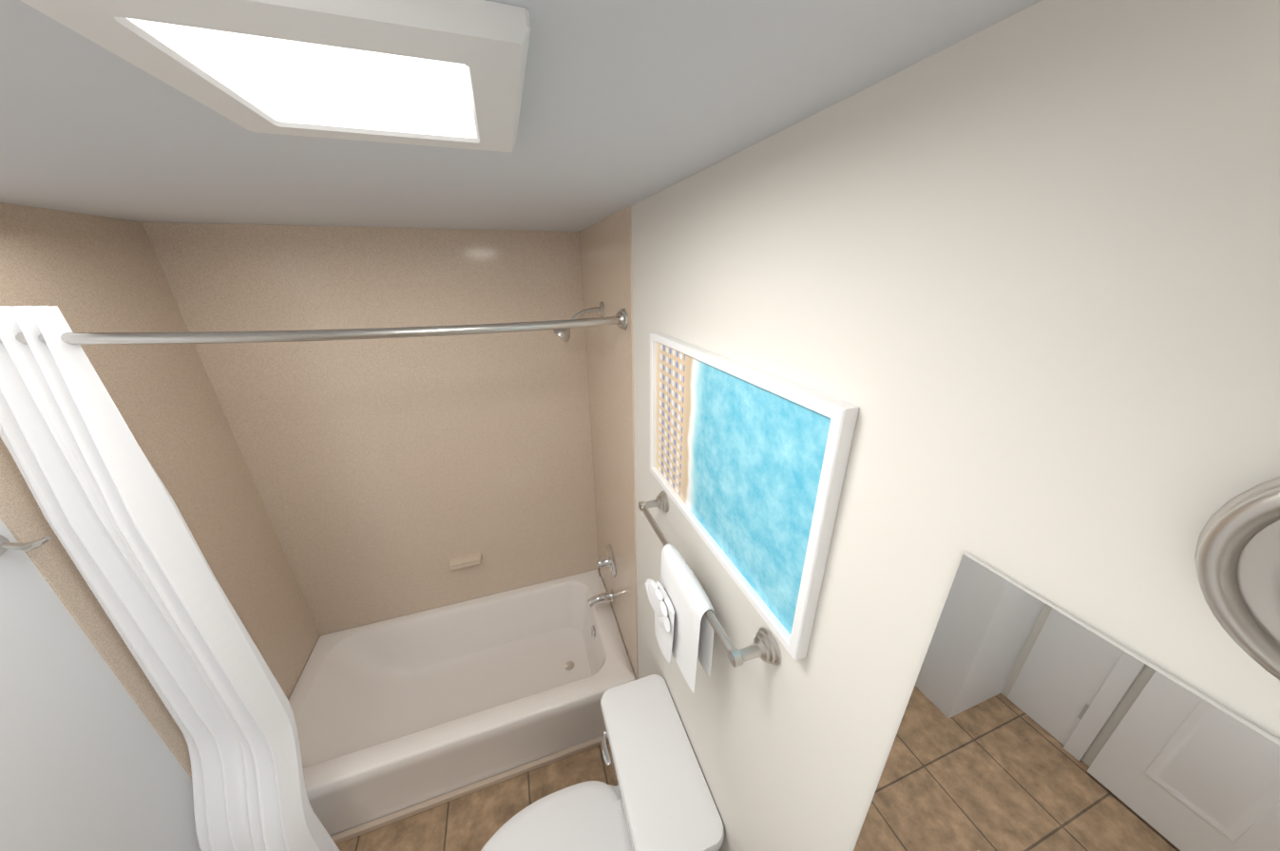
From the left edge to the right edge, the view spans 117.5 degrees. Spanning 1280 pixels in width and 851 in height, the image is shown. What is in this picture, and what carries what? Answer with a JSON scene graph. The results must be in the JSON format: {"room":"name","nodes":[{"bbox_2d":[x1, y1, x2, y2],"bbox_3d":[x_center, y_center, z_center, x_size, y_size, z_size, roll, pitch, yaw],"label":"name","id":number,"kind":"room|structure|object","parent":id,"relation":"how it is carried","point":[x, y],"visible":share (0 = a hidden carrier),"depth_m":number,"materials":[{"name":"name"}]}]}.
{"room":"bathroom","nodes":[
{"label":"bathroom","id":0,"kind":"room"},
{"bbox_2d":[0,518,201,850],"bbox_3d":[-1.746,0.622,1.138,0.500,2.310,1.245,-8,23,-17],"label":"wall","id":1,"kind":"structure","parent":0,"point":[89,761],"depth_m":0.96,"materials":[{"name":"white paint"}]},
{"bbox_2d":[0,534,50,555],"bbox_3d":[-1.399,0.263,0.870,0.088,0.060,0.060,-8,23,-17],"label":"robe hook","id":2,"kind":"object","parent":1,"relation":"attached to","point":[6,544],"visible":1,"depth_m":0.87,"materials":[{"name":"silver metal"}]},
{"bbox_2d":[0,202,320,779],"bbox_3d":[-1.579,0.349,1.345,0.006,1.958,0.795,-8,23,-17],"label":"wall","id":3,"kind":"structure","parent":1,"relation":"attached to","point":[84,273],"depth_m":1.28,"materials":[{"name":"beige tile"}]},
{"bbox_2d":[142,222,598,636],"bbox_3d":[-1.239,0.292,1.955,2.024,2.310,0.100,-8,23,-17],"label":"wall","id":4,"kind":"structure","parent":0,"point":[391,477],"depth_m":1.81,"materials":[{"name":"beige tile"}]},
{"bbox_2d":[448,553,482,570],"bbox_3d":[-0.967,0.755,2.154,0.170,0.048,0.046,-8,23,-17],"label":"soap dish","id":5,"kind":"object","parent":4,"relation":"attached to","point":[467,561],"visible":1,"depth_m":2.14,"materials":[{"name":"beige ceramic"}]},
{"bbox_2d":[336,742,616,850],"bbox_3d":[-0.657,1.952,0.963,2.124,0.050,3.375,-8,23,-17],"label":"floor","id":6,"kind":"structure","parent":0,"point":[476,821],"depth_m":1.65,"materials":[{"name":"tile"}]},
{"bbox_2d":[288,569,635,836],"bbox_3d":[-0.854,1.319,2.002,1.506,0.358,0.772,-8,23,-17],"label":"bathtub","id":7,"kind":"object","parent":6,"relation":"on","point":[393,716],"visible":0.75,"depth_m":1.94,"materials":[{"name":"white ceramic"}]},
{"bbox_2d":[330,736,609,844],"bbox_3d":[-0.736,1.607,1.721,1.510,0.032,0.022,-8,23,-17],"label":"baseboard strip","id":8,"kind":"object","parent":6,"relation":"on","point":[379,823],"visible":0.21,"depth_m":1.70,"materials":[{"name":"beige"}]},
{"bbox_2d":[480,674,724,850],"bbox_3d":[-0.184,1.381,1.236,0.721,0.800,0.475,-8,23,-17],"label":"toilet","id":9,"kind":"object","parent":6,"relation":"on","point":[659,797],"visible":1,"depth_m":1.23,"materials":[{"name":"white ceramic"}]},
{"bbox_2d":[0,0,1041,231],"bbox_3d":[-0.677,-0.241,0.091,2.124,0.050,3.375,-8,23,-17],"label":"ceiling","id":10,"kind":"structure","parent":0,"point":[627,103],"depth_m":0.48,"materials":[{"name":"white paint"}]},
{"bbox_2d":[19,0,531,152],"bbox_3d":[-0.266,-0.314,0.361,0.299,0.020,0.299,-8,23,-17],"label":"recessed light","id":11,"kind":"object","parent":10,"relation":"in","point":[445,73],"visible":1,"depth_m":0.30,"materials":[{"name":"white plastic"}]},
{"bbox_2d":[605,0,1279,850],"bbox_3d":[0.291,0.728,0.825,0.100,2.310,3.375,-8,23,-17],"label":"wall","id":12,"kind":"structure","parent":0,"point":[1008,287],"depth_m":0.32,"materials":[{"name":"white paint"}]},
{"bbox_2d":[0,305,628,850],"bbox_3d":[-0.720,0.627,1.276,1.541,1.982,0.345,-8,23,-17],"label":"rail","id":13,"kind":"object","parent":12,"relation":"attached to","point":[110,511],"visible":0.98,"depth_m":1.01,"materials":[{"name":"white fabric"}]},
{"bbox_2d":[0,305,342,850],"bbox_3d":[-1.283,0.702,1.101,0.312,1.982,0.345,-8,23,-17],"label":"curtain","id":14,"kind":"object","parent":13,"relation":"hanging from","point":[86,472],"depth_m":1.02,"materials":[{"name":"fabric"}]},
{"bbox_2d":[578,206,638,679],"bbox_3d":[-0.144,0.155,1.800,0.006,1.958,0.780,-8,23,-17],"label":"wall","id":15,"kind":"structure","parent":12,"relation":"attached to","point":[605,246],"depth_m":1.62,"materials":[{"name":"beige tile"}]},
{"bbox_2d":[552,301,604,342],"bbox_3d":[-0.243,-0.406,1.525,0.204,0.150,0.072,-8,23,-17],"label":"shower head","id":16,"kind":"object","parent":15,"relation":"attached to","point":[563,334],"visible":0.71,"depth_m":1.51},
{"bbox_2d":[587,590,614,607],"bbox_3d":[-0.212,0.939,2.101,0.143,0.062,0.062,-8,23,-17],"label":"tub spout","id":17,"kind":"object","parent":15,"relation":"attached to","point":[602,598],"visible":1,"depth_m":2.08,"materials":[{"name":"silver metal"}]},
{"bbox_2d":[596,544,615,578],"bbox_3d":[-0.184,0.715,2.023,0.081,0.172,0.168,-8,23,-17],"label":"shower valve","id":18,"kind":"object","parent":15,"relation":"attached to","point":[608,561],"visible":1,"depth_m":2.00,"materials":[{"name":"silver metal"}]},
{"bbox_2d":[638,491,781,693],"bbox_3d":[0.093,0.413,0.938,0.128,0.266,0.562,-8,23,-17],"label":"towel rail","id":19,"kind":"object","parent":12,"relation":"attached to","point":[687,624],"visible":1,"depth_m":0.85,"materials":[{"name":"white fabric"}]},
{"bbox_2d":[643,543,715,693],"bbox_3d":[0.083,0.435,0.901,0.082,0.252,0.227,-8,23,-17],"label":"towel","id":20,"kind":"object","parent":19,"relation":"hanging from","point":[682,608],"depth_m":0.86,"materials":[{"name":"white fabric"}]},
{"bbox_2d":[649,331,859,661],"bbox_3d":[0.142,0.058,0.810,0.022,0.410,0.650,-8,23,-17],"label":"picture frame","id":21,"kind":"object","parent":12,"relation":"attached to","point":[748,466],"visible":0.98,"depth_m":0.66,"materials":[{"name":"white"}]},
{"bbox_2d":[853,553,1279,850],"bbox_3d":[0.412,0.658,0.227,0.005,0.910,0.677,-8,23,-17],"label":"mirror","id":22,"kind":"object","parent":12,"relation":"attached to","point":[1031,721],"visible":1,"depth_m":0.31,"materials":[{"name":"clear glass"}]},
{"bbox_2d":[1194,477,1279,680],"bbox_3d":[0.282,0.109,-0.038,0.271,0.234,0.469,-8,23,-17],"label":"sconce","id":23,"kind":"object","parent":12,"relation":"attached to","point":[1237,558],"visible":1,"depth_m":0.21,"materials":[{"name":"silver metal"}]}
]}

